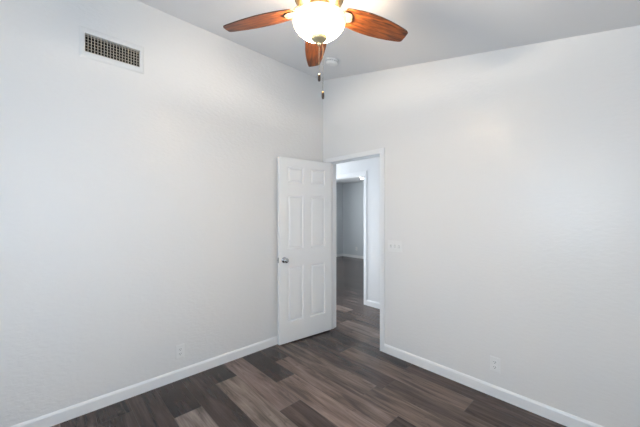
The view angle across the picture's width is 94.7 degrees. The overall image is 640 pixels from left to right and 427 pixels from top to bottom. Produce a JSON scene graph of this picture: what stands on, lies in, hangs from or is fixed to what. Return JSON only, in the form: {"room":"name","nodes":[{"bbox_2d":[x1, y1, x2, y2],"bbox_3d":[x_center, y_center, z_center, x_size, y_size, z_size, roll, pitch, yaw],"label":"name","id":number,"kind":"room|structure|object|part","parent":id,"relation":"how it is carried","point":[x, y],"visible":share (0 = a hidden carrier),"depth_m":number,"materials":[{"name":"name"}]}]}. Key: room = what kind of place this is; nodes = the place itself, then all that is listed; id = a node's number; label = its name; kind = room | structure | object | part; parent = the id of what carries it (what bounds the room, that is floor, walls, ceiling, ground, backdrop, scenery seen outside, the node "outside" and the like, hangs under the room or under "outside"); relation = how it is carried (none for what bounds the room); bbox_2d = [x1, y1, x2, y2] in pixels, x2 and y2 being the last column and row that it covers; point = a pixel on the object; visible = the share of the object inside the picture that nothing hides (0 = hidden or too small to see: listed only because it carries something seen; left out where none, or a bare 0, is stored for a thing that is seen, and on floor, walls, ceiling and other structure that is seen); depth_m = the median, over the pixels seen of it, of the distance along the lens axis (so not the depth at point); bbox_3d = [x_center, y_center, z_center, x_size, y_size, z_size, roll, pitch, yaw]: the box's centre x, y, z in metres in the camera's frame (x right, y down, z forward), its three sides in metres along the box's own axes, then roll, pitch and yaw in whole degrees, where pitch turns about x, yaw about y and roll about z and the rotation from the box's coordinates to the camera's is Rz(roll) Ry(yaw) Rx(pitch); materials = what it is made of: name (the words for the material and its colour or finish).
{"room":"empty bedroom","nodes":[
{"label":"empty bedroom","id":0,"kind":"room"},
{"bbox_2d":[0,0,322,426],"bbox_3d":[-1.356,-0.143,2.459,3.715,3.106,0.115,0,0,-43],"label":"wall","id":1,"kind":"structure","parent":0,"point":[139,212],"depth_m":2.29,"materials":[{"name":"white paint"}]},
{"bbox_2d":[79,25,143,73],"bbox_3d":[-1.578,-1.221,2.240,0.400,0.215,0.124,0,0,-43],"label":"air vent","id":2,"kind":"object","parent":1,"relation":"in","point":[92,48],"visible":0.95,"depth_m":2.21,"materials":[{"name":"white metal"}]},
{"bbox_2d":[10,336,277,426],"bbox_3d":[-1.271,1.367,2.452,3.600,0.086,0.012,0,0,-43],"label":"baseboard","id":3,"kind":"structure","parent":1,"relation":"attached to","point":[65,414],"depth_m":2.30,"materials":[{"name":"white paint"}]},
{"bbox_2d":[176,344,183,358],"bbox_3d":[-1.198,1.173,2.523,0.070,0.114,0.009,0,0,-43],"label":"wall outlet","id":4,"kind":"object","parent":1,"relation":"attached to","point":[179,348],"visible":1,"depth_m":2.52,"materials":[{"name":"white plastic"}]},
{"bbox_2d":[51,256,566,426],"bbox_3d":[0.355,1.410,4.793,8.446,0.001,9.826,0,0,-43],"label":"floor","id":5,"kind":"structure","parent":0,"point":[340,376],"depth_m":2.31,"materials":[{"name":"wood"}]},
{"bbox_2d":[336,183,342,253],"bbox_3d":[-0.586,0.180,8.801,3.620,2.460,0.120,0,0,-43],"label":"wall","id":6,"kind":"structure","parent":0,"point":[339,186],"depth_m":9.88,"materials":[{"name":"white paint"}]},
{"bbox_2d":[336,176,363,183],"bbox_3d":[0.913,-1.100,7.246,3.798,0.100,4.600,0,0,-43],"label":"ceiling","id":7,"kind":"structure","parent":0,"point":[356,179],"depth_m":9.10,"materials":[{"name":"white paint"}]},
{"bbox_2d":[343,181,363,255],"bbox_3d":[2.255,0.180,8.503,0.120,2.460,4.600,0,0,-43],"label":"wall","id":8,"kind":"structure","parent":0,"point":[353,193],"depth_m":9.65,"materials":[{"name":"white paint"}]},
{"bbox_2d":[343,254,363,258],"bbox_3d":[2.234,1.367,8.428,0.012,0.086,4.280,0,0,-43],"label":"baseboard","id":9,"kind":"structure","parent":8,"relation":"attached to","point":[346,255],"depth_m":9.61,"materials":[{"name":"white paint"}]},
{"bbox_2d":[336,157,379,302],"bbox_3d":[0.149,0.180,5.284,0.115,2.460,6.420,0,0,-43],"label":"wall","id":10,"kind":"structure","parent":0,"point":[371,165],"depth_m":4.50,"materials":[{"name":"white paint"}]},
{"bbox_2d":[336,171,366,304],"bbox_3d":[0.454,0.365,4.959,0.141,2.089,0.929,0,0,-43],"label":"door frame","id":11,"kind":"structure","parent":10,"relation":"attached to","point":[362,173],"depth_m":4.60,"materials":[{"name":"white paint"}]},
{"bbox_2d":[366,300,379,308],"bbox_3d":[1.470,1.367,3.781,0.012,0.086,2.180,0,0,-43],"label":"baseboard","id":12,"kind":"structure","parent":10,"relation":"attached to","point":[368,302],"depth_m":4.47,"materials":[{"name":"white paint"}]},
{"bbox_2d":[137,0,639,79],"bbox_3d":[-0.243,-1.418,1.354,3.830,0.806,3.250,0,0,-43],"label":"ceiling","id":13,"kind":"structure","parent":0,"point":[437,30],"depth_m":2.13,"materials":[{"name":"white paint"}]},
{"bbox_2d":[223,0,407,98],"bbox_3d":[0.016,-1.006,1.579,1.101,0.753,1.067,0,0,-43],"label":"ceiling fan","id":14,"kind":"object","parent":13,"relation":"hanging from","point":[318,22],"visible":1,"depth_m":1.65,"materials":[{"name":"brown wood"}]},
{"bbox_3d":[-0.353,-1.113,1.698,0.425,0.048,0.142,0,0,14],"label":"blade","id":15,"kind":"part","parent":14,"relation":"part of","materials":[{"name":"brown wood"}]},
{"bbox_3d":[-0.030,-1.113,1.970,0.142,0.048,0.425,0,0,-4],"label":"blade","id":16,"kind":"part","parent":14,"relation":"part of","materials":[{"name":"brown wood"}]},
{"bbox_3d":[-0.004,-1.011,1.612,0.294,0.098,0.294,0,0,-43],"label":"lamp shade","id":17,"kind":"part","parent":14,"relation":"part of","materials":[{"name":"white glass"}]},
{"bbox_3d":[0.329,-1.113,1.747,0.425,0.048,0.142,0,0,-22],"label":"blade","id":18,"kind":"part","parent":14,"relation":"part of","materials":[{"name":"brown wood"}]},
{"bbox_2d":[325,57,338,65],"bbox_3d":[0.120,-1.531,2.956,0.131,0.069,0.134,0,0,29],"label":"smoke detector","id":19,"kind":"object","parent":13,"relation":"attached to","point":[330,61],"visible":1,"depth_m":2.92,"materials":[{"name":"white plastic"}]},
{"bbox_2d":[323,25,639,426],"bbox_3d":[1.113,-0.143,2.624,0.115,3.106,3.250,0,0,-43],"label":"wall","id":20,"kind":"structure","parent":0,"point":[512,175],"depth_m":2.17,"materials":[{"name":"white paint"}]},
{"bbox_2d":[326,148,384,351],"bbox_3d":[0.412,0.362,3.372,0.141,2.095,0.856,0,0,-43],"label":"door frame","id":21,"kind":"structure","parent":20,"relation":"attached to","point":[379,152],"depth_m":3.19,"materials":[{"name":"white paint"}]},
{"bbox_2d":[277,156,330,344],"bbox_3d":[-0.160,0.388,3.375,0.741,2.016,0.165,0,0,-37],"label":"door","id":22,"kind":"structure","parent":21,"relation":"attached to","point":[304,186],"depth_m":3.33,"materials":[{"name":"white paint"}]},
{"bbox_3d":[-0.368,0.492,3.154,0.064,0.064,0.065,0,0,-37],"label":"knob","id":23,"kind":"part","parent":22,"relation":"part of","materials":[{"name":"silver metal"}]},
{"bbox_2d":[388,240,401,252],"bbox_3d":[0.740,0.316,2.924,0.018,0.114,0.163,0,0,-43],"label":"light switch","id":24,"kind":"object","parent":20,"relation":"attached to","point":[393,246],"visible":1,"depth_m":2.92,"materials":[{"name":"white plastic"}]},
{"bbox_2d":[384,344,602,426],"bbox_3d":[1.379,1.367,2.247,0.012,0.086,2.107,0,0,-43],"label":"baseboard","id":25,"kind":"structure","parent":20,"relation":"attached to","point":[561,417],"depth_m":2.26,"materials":[{"name":"white paint"}]},
{"bbox_2d":[490,356,499,373],"bbox_3d":[1.353,1.160,2.278,0.009,0.114,0.070,0,0,-43],"label":"wall outlet","id":26,"kind":"object","parent":20,"relation":"attached to","point":[494,361],"visible":1,"depth_m":2.27,"materials":[{"name":"white plastic"}]}
]}

